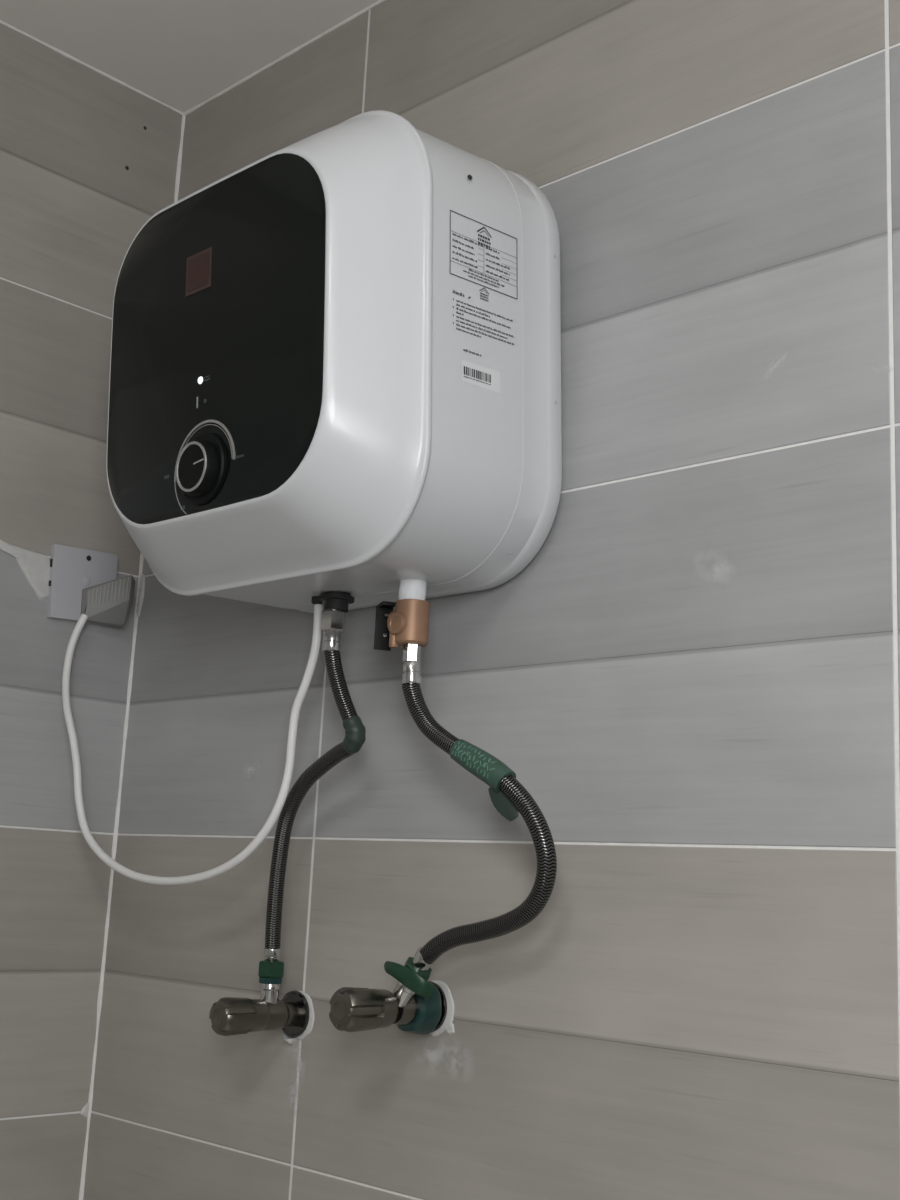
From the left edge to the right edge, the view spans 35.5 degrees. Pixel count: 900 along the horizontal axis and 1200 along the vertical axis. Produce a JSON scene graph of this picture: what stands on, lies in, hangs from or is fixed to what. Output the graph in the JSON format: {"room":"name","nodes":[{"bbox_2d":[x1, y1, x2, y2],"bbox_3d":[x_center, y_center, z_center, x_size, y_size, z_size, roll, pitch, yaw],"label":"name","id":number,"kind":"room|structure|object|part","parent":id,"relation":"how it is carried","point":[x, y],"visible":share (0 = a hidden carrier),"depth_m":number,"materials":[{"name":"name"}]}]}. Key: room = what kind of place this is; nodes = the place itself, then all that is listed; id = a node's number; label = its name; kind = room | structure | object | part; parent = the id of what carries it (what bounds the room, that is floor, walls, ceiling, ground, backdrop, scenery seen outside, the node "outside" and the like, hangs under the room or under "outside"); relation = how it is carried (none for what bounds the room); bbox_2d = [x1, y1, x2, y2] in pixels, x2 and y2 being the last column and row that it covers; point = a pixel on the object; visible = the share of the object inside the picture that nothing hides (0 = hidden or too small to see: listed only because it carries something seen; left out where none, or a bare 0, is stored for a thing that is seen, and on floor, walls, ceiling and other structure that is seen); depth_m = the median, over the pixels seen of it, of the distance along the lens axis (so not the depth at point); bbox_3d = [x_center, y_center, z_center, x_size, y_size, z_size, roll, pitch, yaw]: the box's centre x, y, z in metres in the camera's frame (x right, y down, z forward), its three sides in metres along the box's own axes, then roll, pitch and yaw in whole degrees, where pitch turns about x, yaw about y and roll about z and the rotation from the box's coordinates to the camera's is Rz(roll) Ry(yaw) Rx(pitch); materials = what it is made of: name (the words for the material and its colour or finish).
{"room":"bathroom","nodes":[
{"label":"bathroom","id":0,"kind":"room"},
{"bbox_2d":[0,23,181,1199],"bbox_3d":[-1.260,0.354,0.736,0.104,2.399,2.401,-8,-16,43],"label":"wall","id":1,"kind":"structure","parent":0,"point":[87,158],"depth_m":1.58,"materials":[{"name":"grey tile"}]},
{"bbox_2d":[47,544,117,624],"bbox_3d":[-0.417,-0.016,1.598,0.010,0.087,0.086,-8,-16,43],"label":"wall socket","id":2,"kind":"object","parent":1,"relation":"attached to","point":[73,569],"visible":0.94,"depth_m":1.58,"materials":[{"name":"plastic"}]},
{"bbox_2d":[0,20,183,114],"bbox_3d":[-1.167,-0.825,0.941,0.006,0.006,2.400,-8,-16,43],"label":"trim","id":3,"kind":"structure","parent":1,"relation":"attached to","point":[1,22],"depth_m":1.68,"materials":[{"name":"white tile"}]},
{"bbox_2d":[0,0,378,112],"bbox_3d":[-0.546,-0.963,0.360,1.920,0.100,2.600,-8,-16,43],"label":"ceiling","id":4,"kind":"structure","parent":0,"point":[181,54],"depth_m":1.61,"materials":[{"name":"paint"}]},
{"bbox_2d":[83,0,899,1199],"bbox_3d":[0.256,0.480,0.984,1.920,2.399,0.107,-8,-16,43],"label":"wall","id":5,"kind":"structure","parent":0,"point":[692,679],"depth_m":1.16,"materials":[{"name":"grey tile"}]},
{"bbox_2d":[79,115,184,1199],"bbox_3d":[-0.395,0.560,1.541,0.008,2.399,0.008,3,-11,0],"label":"trim","id":6,"kind":"structure","parent":5,"relation":"attached to","point":[115,834],"depth_m":1.60,"materials":[{"name":"white tile"}]},
{"bbox_2d":[209,983,308,1037],"bbox_3d":[-0.178,0.380,1.306,0.043,0.052,0.093,-8,-16,43],"label":"angle valve","id":7,"kind":"object","parent":5,"relation":"attached to","point":[229,1016],"visible":1,"depth_m":1.30,"materials":[{"name":"silver metal"}]},
{"bbox_3d":[-0.193,0.381,1.290,0.034,0.034,0.050,-8,-16,43],"label":"knob","id":8,"kind":"part","parent":7,"relation":"part of","materials":[{"name":"silver metal"}]},
{"bbox_2d":[260,983,279,1003],"bbox_3d":[-0.169,0.368,1.317,0.018,0.023,0.018,-8,-16,43],"label":"outlet","id":9,"kind":"object","parent":7,"relation":"attached to","point":[269,994],"depth_m":1.31,"materials":[{"name":"silver metal"}]},
{"bbox_2d":[184,0,384,115],"bbox_3d":[0.283,-0.703,1.189,1.720,0.006,0.006,-8,-16,43],"label":"trim","id":10,"kind":"structure","parent":5,"relation":"attached to","point":[352,17],"depth_m":1.64,"materials":[{"name":"white tile"}]},
{"bbox_2d":[106,110,561,612],"bbox_3d":[-0.123,-0.197,1.276,0.394,0.413,0.258,-8,-16,44],"label":"water heater","id":11,"kind":"object","parent":5,"relation":"attached to","point":[335,376],"visible":0.98,"depth_m":1.15,"materials":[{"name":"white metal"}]},
{"bbox_2d":[62,575,322,884],"bbox_3d":[-0.265,0.116,1.428,0.414,0.341,0.082,-8,-16,43],"label":"power cord","id":12,"kind":"object","parent":11,"relation":"hanging from","point":[109,603],"visible":0.98,"depth_m":1.47,"materials":[{"name":"white plastic"}]},
{"bbox_2d":[198,377,202,383],"bbox_3d":[-0.212,-0.186,1.194,0.007,0.007,0.002,-8,-12,43],"label":"lamp","id":13,"kind":"object","parent":11,"relation":"attached to","point":[200,379],"depth_m":1.19,"materials":[{"name":"white"}]},
{"bbox_3d":[-0.209,-0.110,1.171,0.062,0.062,0.014,-8,-12,43],"label":"dial knob","id":14,"kind":"part","parent":11,"relation":"part of","materials":[{"name":"black plastic"}]},
{"bbox_3d":[-0.204,-0.216,1.193,0.300,0.287,0.002,-8,-12,43],"label":"glass panel","id":15,"kind":"part","parent":11,"relation":"part of","materials":[{"name":"black glass"}]},
{"bbox_2d":[258,610,365,983],"bbox_3d":[-0.131,0.184,1.292,0.040,0.336,0.160,9,-13,-29],"label":"flexible hose","id":16,"kind":"object","parent":11,"relation":"attached to","point":[271,970],"visible":1,"depth_m":1.29,"materials":[{"name":"metal"}]},
{"bbox_2d":[374,599,429,650],"bbox_3d":[-0.042,0.020,1.211,0.051,0.046,0.033,-8,-16,43],"label":"valve","id":17,"kind":"object","parent":11,"relation":"attached to","point":[409,623],"visible":0.99,"depth_m":1.20,"materials":[{"name":"orange metal"}]},
{"bbox_3d":[-0.056,0.022,1.218,0.015,0.040,0.017,6,-12,-17],"label":"lever","id":18,"kind":"part","parent":17,"relation":"part of","materials":[{"name":"black plastic"}]},
{"bbox_3d":[-0.048,0.033,1.200,0.008,0.016,0.008,-8,-16,43],"label":"relief spout","id":19,"kind":"part","parent":17,"relation":"part of","materials":[{"name":"orange metal"}]},
{"bbox_2d":[384,643,556,997],"bbox_3d":[0.015,0.178,1.146,0.182,0.292,0.057,-8,-16,43],"label":"flexible hose","id":20,"kind":"object","parent":17,"relation":"attached to","point":[507,794],"visible":1,"depth_m":1.13,"materials":[{"name":"metal"}]},
{"bbox_2d":[452,741,495,777],"bbox_3d":[0.019,0.128,1.129,0.045,0.031,0.006,-6,-15,38],"label":"print","id":21,"kind":"object","parent":20,"relation":"attached to","point":[472,758],"depth_m":1.13},
{"bbox_2d":[453,288,513,355],"bbox_3d":[0.028,-0.228,1.155,0.001,0.060,0.073,-8,-12,43],"label":"print","id":22,"kind":"object","parent":11,"relation":"attached to","point":[483,318],"depth_m":1.15},
{"bbox_2d":[329,981,446,1034],"bbox_3d":[-0.052,0.339,1.182,0.048,0.052,0.107,-8,-16,43],"label":"angle valve","id":23,"kind":"object","parent":5,"relation":"attached to","point":[352,1009],"visible":0.91,"depth_m":1.17,"materials":[{"name":"silver metal"}]},
{"bbox_3d":[-0.071,0.338,1.164,0.035,0.035,0.053,-8,-16,43],"label":"knob","id":24,"kind":"part","parent":23,"relation":"part of","materials":[{"name":"silver metal"}]},
{"bbox_2d":[392,981,414,1006],"bbox_3d":[-0.038,0.328,1.184,0.027,0.028,0.018,-8,-16,43],"label":"outlet","id":25,"kind":"object","parent":23,"relation":"attached to","point":[402,996],"depth_m":1.18,"materials":[{"name":"silver metal"}]}
]}

